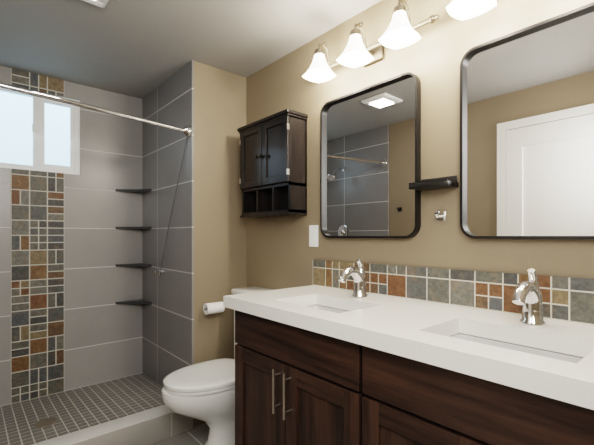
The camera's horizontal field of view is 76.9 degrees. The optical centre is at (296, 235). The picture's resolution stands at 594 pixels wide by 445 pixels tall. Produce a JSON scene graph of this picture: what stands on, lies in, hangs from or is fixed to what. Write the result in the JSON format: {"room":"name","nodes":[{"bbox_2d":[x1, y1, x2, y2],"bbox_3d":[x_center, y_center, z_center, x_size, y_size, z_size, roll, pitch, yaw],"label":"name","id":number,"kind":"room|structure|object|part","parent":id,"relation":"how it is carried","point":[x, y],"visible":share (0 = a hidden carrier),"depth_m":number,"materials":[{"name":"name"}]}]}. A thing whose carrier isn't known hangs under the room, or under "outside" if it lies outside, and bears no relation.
{"room":"bathroom","nodes":[
{"label":"bathroom","id":0,"kind":"room"},
{"bbox_2d":[0,168,79,405],"bbox_3d":[-1.806,0.378,2.559,0.550,1.635,0.100,0,0,-41],"label":"wall","id":1,"kind":"structure","parent":0,"point":[71,281],"depth_m":2.64,"materials":[{"name":"tile"}]},
{"bbox_2d":[11,169,63,403],"bbox_3d":[-1.752,0.328,2.536,0.300,1.535,0.004,0,0,-41],"label":"mosaic tile strip","id":2,"kind":"object","parent":1,"relation":"attached to","point":[37,284],"visible":1,"depth_m":2.53,"materials":[{"name":"multicoloured tile"}]},
{"bbox_2d":[0,88,79,174],"bbox_3d":[-1.792,-0.710,2.544,0.550,0.540,0.060,0,0,-41],"label":"shower window","id":3,"kind":"structure","parent":1,"relation":"attached to","point":[39,134],"depth_m":2.55,"materials":[{"name":"white glass"}]},
{"bbox_2d":[0,66,79,100],"bbox_3d":[-1.806,-1.038,2.559,0.550,0.115,0.100,0,0,-41],"label":"wall","id":4,"kind":"structure","parent":0,"point":[71,90],"depth_m":2.65,"materials":[{"name":"tile"}]},
{"bbox_2d":[11,68,63,96],"bbox_3d":[-1.752,-1.038,2.536,0.300,0.115,0.004,0,0,-41],"label":"mosaic tile","id":5,"kind":"object","parent":4,"relation":"attached to","point":[36,82],"visible":0.86,"depth_m":2.53,"materials":[{"name":"multicoloured tile"}]},
{"bbox_2d":[80,84,141,387],"bbox_3d":[-1.429,0.050,2.888,0.450,2.290,0.100,0,0,-41],"label":"wall","id":6,"kind":"structure","parent":0,"point":[110,328],"depth_m":2.83,"materials":[{"name":"tile"}]},
{"bbox_2d":[151,423,208,444],"bbox_3d":[-0.413,1.245,1.376,1.890,0.100,3.715,0,0,-41],"label":"floor","id":7,"kind":"structure","parent":0,"point":[197,435],"depth_m":2.21,"materials":[{"name":"grey tile"}]},
{"bbox_2d":[0,373,164,444],"bbox_3d":[-1.461,1.125,2.279,1.276,0.140,0.775,0,0,-41],"label":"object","id":8,"kind":"structure","parent":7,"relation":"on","point":[74,410],"depth_m":2.33,"materials":[{"name":"tile"}]},
{"bbox_2d":[35,418,57,427],"bbox_3d":[-1.430,1.065,2.137,0.110,0.004,0.110,0,0,-41],"label":"shower drain","id":9,"kind":"object","parent":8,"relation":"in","point":[46,422],"visible":1,"depth_m":2.13,"materials":[{"name":"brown metal"}]},
{"bbox_2d":[32,404,192,444],"bbox_3d":[-1.163,1.120,1.938,1.276,0.150,0.130,0,0,-41],"label":"shower curb","id":10,"kind":"object","parent":7,"relation":"on","point":[154,425],"visible":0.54,"depth_m":2.10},
{"bbox_2d":[161,286,273,444],"bbox_3d":[-0.415,0.763,2.121,0.698,0.863,0.380,0,0,-41],"label":"toilet","id":11,"kind":"object","parent":7,"relation":"on","point":[204,391],"visible":0.52,"depth_m":1.95,"materials":[{"name":"white ceramic"}]},
{"bbox_3d":[-0.486,0.785,2.059,0.476,0.017,0.374,0,0,-41],"label":"seat","id":12,"kind":"part","parent":11,"relation":"part of","materials":[{"name":"white ceramic"}]},
{"bbox_3d":[-0.487,0.760,2.058,0.482,0.027,0.380,0,0,-41],"label":"lid","id":13,"kind":"part","parent":11,"relation":"part of","materials":[{"name":"white ceramic"}]},
{"bbox_3d":[-0.420,0.995,2.117,0.686,0.400,0.368,0,0,-41],"label":"bowl","id":14,"kind":"part","parent":11,"relation":"part of","materials":[{"name":"white ceramic"}]},
{"bbox_3d":[-0.225,0.350,2.287,0.192,0.037,0.380,0,0,-41],"label":"tank lid","id":15,"kind":"part","parent":11,"relation":"part of","materials":[{"name":"white ceramic"}]},
{"bbox_2d":[223,303,593,444],"bbox_3d":[0.388,0.759,1.304,0.573,0.873,1.472,0,0,-41],"label":"bathroom vanity","id":16,"kind":"object","parent":7,"relation":"on","point":[359,352],"depth_m":1.12,"materials":[{"name":"brown wood"}]},
{"bbox_3d":[-0.157,0.785,1.561,0.018,0.590,0.232,0,0,-41],"label":"door","id":17,"kind":"part","parent":16,"relation":"part of","materials":[{"name":"brown wood"}]},
{"bbox_3d":[-0.157,0.785,1.561,0.018,0.590,0.356,0,0,-41],"label":"door","id":18,"kind":"part","parent":16,"relation":"part of","materials":[{"name":"brown wood"}]},
{"bbox_3d":[-0.080,0.590,1.432,0.036,0.170,0.011,0,0,-41],"label":"handle","id":19,"kind":"part","parent":16,"relation":"part of","materials":[{"name":"silver metal"}]},
{"bbox_3d":[-0.038,0.590,1.384,0.036,0.170,0.011,0,0,-41],"label":"handle","id":20,"kind":"part","parent":16,"relation":"part of","materials":[{"name":"silver metal"}]},
{"bbox_3d":[0.080,0.785,1.290,0.018,0.590,0.232,0,0,-41],"label":"door","id":21,"kind":"part","parent":16,"relation":"part of","materials":[{"name":"brown wood"}]},
{"bbox_3d":[0.080,0.785,1.290,0.018,0.590,0.356,0,0,-41],"label":"door","id":22,"kind":"part","parent":16,"relation":"part of","materials":[{"name":"brown wood"}]},
{"bbox_2d":[223,283,593,402],"bbox_3d":[0.380,0.297,1.317,0.569,0.050,1.522,0,0,-41],"label":"countertop","id":23,"kind":"structure","parent":16,"relation":"on","point":[423,327],"depth_m":1.12,"materials":[{"name":"white stone"}]},
{"bbox_2d":[307,303,350,310],"bbox_3d":[0.117,0.376,1.537,0.274,0.132,0.400,0,0,-41],"label":"sink","id":24,"kind":"object","parent":23,"relation":"in","point":[330,306],"depth_m":1.69,"materials":[{"name":"white ceramic"}]},
{"bbox_2d":[335,259,370,298],"bbox_3d":[0.245,0.186,1.649,0.169,0.170,0.068,0,0,-41],"label":"faucet","id":25,"kind":"object","parent":23,"relation":"on","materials":[{"name":"silver metal"}]},
{"bbox_2d":[451,331,574,358],"bbox_3d":[0.568,0.376,1.022,0.274,0.132,0.400,0,0,-41],"label":"sink","id":26,"kind":"object","parent":23,"relation":"in","point":[543,347],"depth_m":1.11,"materials":[{"name":"white ceramic"}]},
{"bbox_2d":[507,269,550,326],"bbox_3d":[0.696,0.186,1.133,0.169,0.170,0.068,0,0,-41],"label":"faucet","id":27,"kind":"object","parent":23,"relation":"on","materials":[{"name":"silver metal"}]},
{"bbox_3d":[0.325,0.785,1.010,0.018,0.590,0.240,0,0,-41],"label":"door","id":28,"kind":"part","parent":16,"relation":"part of","materials":[{"name":"brown wood"}]},
{"bbox_3d":[0.325,0.785,1.010,0.018,0.590,0.364,0,0,-41],"label":"door","id":29,"kind":"part","parent":16,"relation":"part of","materials":[{"name":"brown wood"}]},
{"bbox_2d":[0,0,380,98],"bbox_3d":[-0.413,-1.145,1.376,1.890,0.100,3.715,0,0,-41],"label":"ceiling","id":30,"kind":"structure","parent":0,"point":[141,49],"depth_m":2.04,"materials":[{"name":"white paint"}]},
{"bbox_2d":[82,0,108,7],"bbox_3d":[-0.927,-1.083,1.607,0.240,0.021,0.240,0,0,-41],"label":"fan","id":31,"kind":"object","parent":30,"relation":"attached to","point":[101,3],"visible":0.98,"depth_m":1.72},
{"bbox_2d":[142,60,245,427],"bbox_3d":[-0.826,0.050,2.828,0.402,2.290,0.985,0,0,-41],"label":"wall","id":32,"kind":"structure","parent":0,"point":[167,331],"depth_m":2.49,"materials":[{"name":"tile"}]},
{"bbox_2d":[116,299,151,304],"bbox_3d":[-1.245,0.513,2.848,0.200,0.018,0.200,0,0,-41],"label":"corner shelf","id":33,"kind":"object","parent":32,"relation":"attached to","point":[140,301],"visible":0.97,"depth_m":2.88,"materials":[{"name":"grey stone"}]},
{"bbox_2d":[116,263,151,266],"bbox_3d":[-1.245,0.225,2.848,0.200,0.018,0.200,0,0,-41],"label":"corner shelf","id":34,"kind":"object","parent":32,"relation":"attached to","point":[136,264],"visible":0.95,"depth_m":2.87,"materials":[{"name":"grey stone"}]},
{"bbox_2d":[116,227,151,228],"bbox_3d":[-1.245,-0.062,2.848,0.200,0.018,0.200,0,0,-41],"label":"corner shelf","id":35,"kind":"object","parent":32,"relation":"attached to","point":[133,227],"visible":1,"depth_m":2.87,"materials":[{"name":"grey stone"}]},
{"bbox_2d":[116,189,151,192],"bbox_3d":[-1.245,-0.350,2.848,0.200,0.018,0.200,0,0,-41],"label":"corner shelf","id":36,"kind":"object","parent":32,"relation":"attached to","point":[135,190],"visible":1,"depth_m":2.87,"materials":[{"name":"grey stone"}]},
{"bbox_2d":[203,301,224,314],"bbox_3d":[-0.522,0.450,2.365,0.163,0.068,0.112,0,0,-41],"label":"toilet paper roll","id":37,"kind":"object","parent":32,"relation":"attached to","point":[213,307],"visible":0.96,"depth_m":2.31,"materials":[{"name":"white paper"}]},
{"bbox_2d":[246,0,593,289],"bbox_3d":[0.261,0.050,1.965,0.100,2.290,3.715,0,0,-41],"label":"wall","id":38,"kind":"structure","parent":0,"point":[281,253],"depth_m":1.59,"materials":[{"name":"beige paint"}]},
{"bbox_2d":[237,109,307,217],"bbox_3d":[-0.167,-0.403,2.245,0.170,0.569,0.504,0,0,-41],"label":"upper cabinet","id":39,"kind":"object","parent":38,"relation":"attached to","point":[273,165],"visible":1,"depth_m":2.15,"materials":[{"name":"brown wood"}]},
{"bbox_3d":[-0.281,-0.480,2.305,0.017,0.365,0.236,0,0,-41],"label":"door","id":40,"kind":"part","parent":39,"relation":"part of","materials":[{"name":"brown wood"}]},
{"bbox_3d":[-0.234,-0.470,2.215,0.030,0.021,0.022,0,0,-41],"label":"knob","id":41,"kind":"part","parent":39,"relation":"part of","materials":[{"name":"black metal"}]},
{"bbox_3d":[-0.123,-0.480,2.124,0.017,0.365,0.236,0,0,-41],"label":"door","id":42,"kind":"part","parent":39,"relation":"part of","materials":[{"name":"brown wood"}]},
{"bbox_2d":[309,225,317,246],"bbox_3d":[0.092,0.000,2.074,0.008,0.120,0.072,0,0,-41],"label":"electrical outlet plate","id":43,"kind":"object","parent":38,"relation":"attached to","point":[313,235],"visible":1,"depth_m":2.07,"materials":[{"name":"white plastic"}]},
{"bbox_2d":[320,72,420,237],"bbox_3d":[0.324,-0.346,1.791,0.030,0.712,0.574,0,0,-41],"label":"mirror","id":44,"kind":"object","parent":38,"relation":"attached to","point":[370,153],"visible":0.96,"depth_m":1.76,"materials":[{"name":"black metal"}]},
{"bbox_2d":[302,0,438,82],"bbox_3d":[0.286,-0.882,1.698,0.211,0.182,0.720,0,0,-41],"label":"sconce","id":45,"kind":"object","parent":38,"relation":"attached to","point":[400,32],"visible":1,"depth_m":1.66,"materials":[{"name":"white glass"}]},
{"bbox_3d":[0.110,-0.846,1.849,0.146,0.109,0.146,0,0,-41],"label":"lamp shade","id":46,"kind":"part","parent":45,"relation":"part of","materials":[{"name":"white glass"}]},
{"bbox_3d":[0.261,-0.846,1.676,0.146,0.109,0.146,0,0,-41],"label":"lamp shade","id":47,"kind":"part","parent":45,"relation":"part of","materials":[{"name":"white glass"}]},
{"bbox_3d":[0.413,-0.846,1.503,0.146,0.109,0.146,0,0,-41],"label":"lamp shade","id":48,"kind":"part","parent":45,"relation":"part of","materials":[{"name":"white glass"}]},
{"bbox_2d":[409,175,457,190],"bbox_3d":[0.543,-0.213,1.493,0.093,0.047,0.163,0,0,-41],"label":"shelf","id":49,"kind":"object","parent":38,"relation":"attached to","point":[438,183],"visible":1,"depth_m":1.47,"materials":[{"name":"black metal"}]},
{"bbox_2d":[435,211,445,220],"bbox_3d":[0.568,-0.080,1.499,0.048,0.040,0.040,0,0,-41],"label":"robe hook","id":50,"kind":"object","parent":38,"relation":"attached to","point":[440,215],"visible":1,"depth_m":1.50,"materials":[{"name":"silver metal"}]},
{"bbox_2d":[312,259,593,345],"bbox_3d":[0.591,0.202,1.501,0.010,0.139,1.522,0,0,-41],"label":"backsplash","id":51,"kind":"structure","parent":38,"relation":"attached to","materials":[{"name":"stone"}]},
{"bbox_2d":[446,0,496,20],"bbox_3d":[0.776,-0.882,1.137,0.211,0.182,0.720,0,0,-41],"label":"sconce","id":52,"kind":"object","parent":38,"relation":"attached to","point":[461,10],"visible":1,"depth_m":1.33,"materials":[{"name":"white glass"}]},
{"bbox_2d":[460,2,593,238],"bbox_3d":[0.822,-0.346,1.222,0.030,0.712,0.574,0,0,-41],"label":"mirror","id":53,"kind":"object","parent":38,"relation":"attached to","point":[526,132],"visible":0.98,"depth_m":1.26,"materials":[{"name":"black metal"}]},
{"bbox_3d":[-1.910,0.050,1.814,0.012,2.290,0.885,0,0,-41],"label":"wall","id":54,"kind":"structure","parent":0,"visible":0},
{"bbox_2d":[0,82,190,137],"bbox_3d":[-1.163,-0.690,1.938,1.274,0.145,0.080,0,0,-41],"label":"shower rod","id":55,"kind":"object","parent":54,"relation":"attached to","point":[186,131],"visible":1,"depth_m":2.00,"materials":[{"name":"silver metal"}]},
{"bbox_3d":[-0.986,0.261,2.678,0.035,0.038,0.096,0,0,-41],"label":"hook","id":56,"kind":"object","parent":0,"visible":0},
{"bbox_2d":[160,138,187,270],"bbox_3d":[-0.838,-0.188,2.518,0.020,0.880,0.430,0,0,-41],"label":"tieback","id":57,"kind":"object","parent":56,"relation":"attached to","point":[173,202],"visible":0.92,"depth_m":2.48,"materials":[{"name":"grey metal"}]}
]}

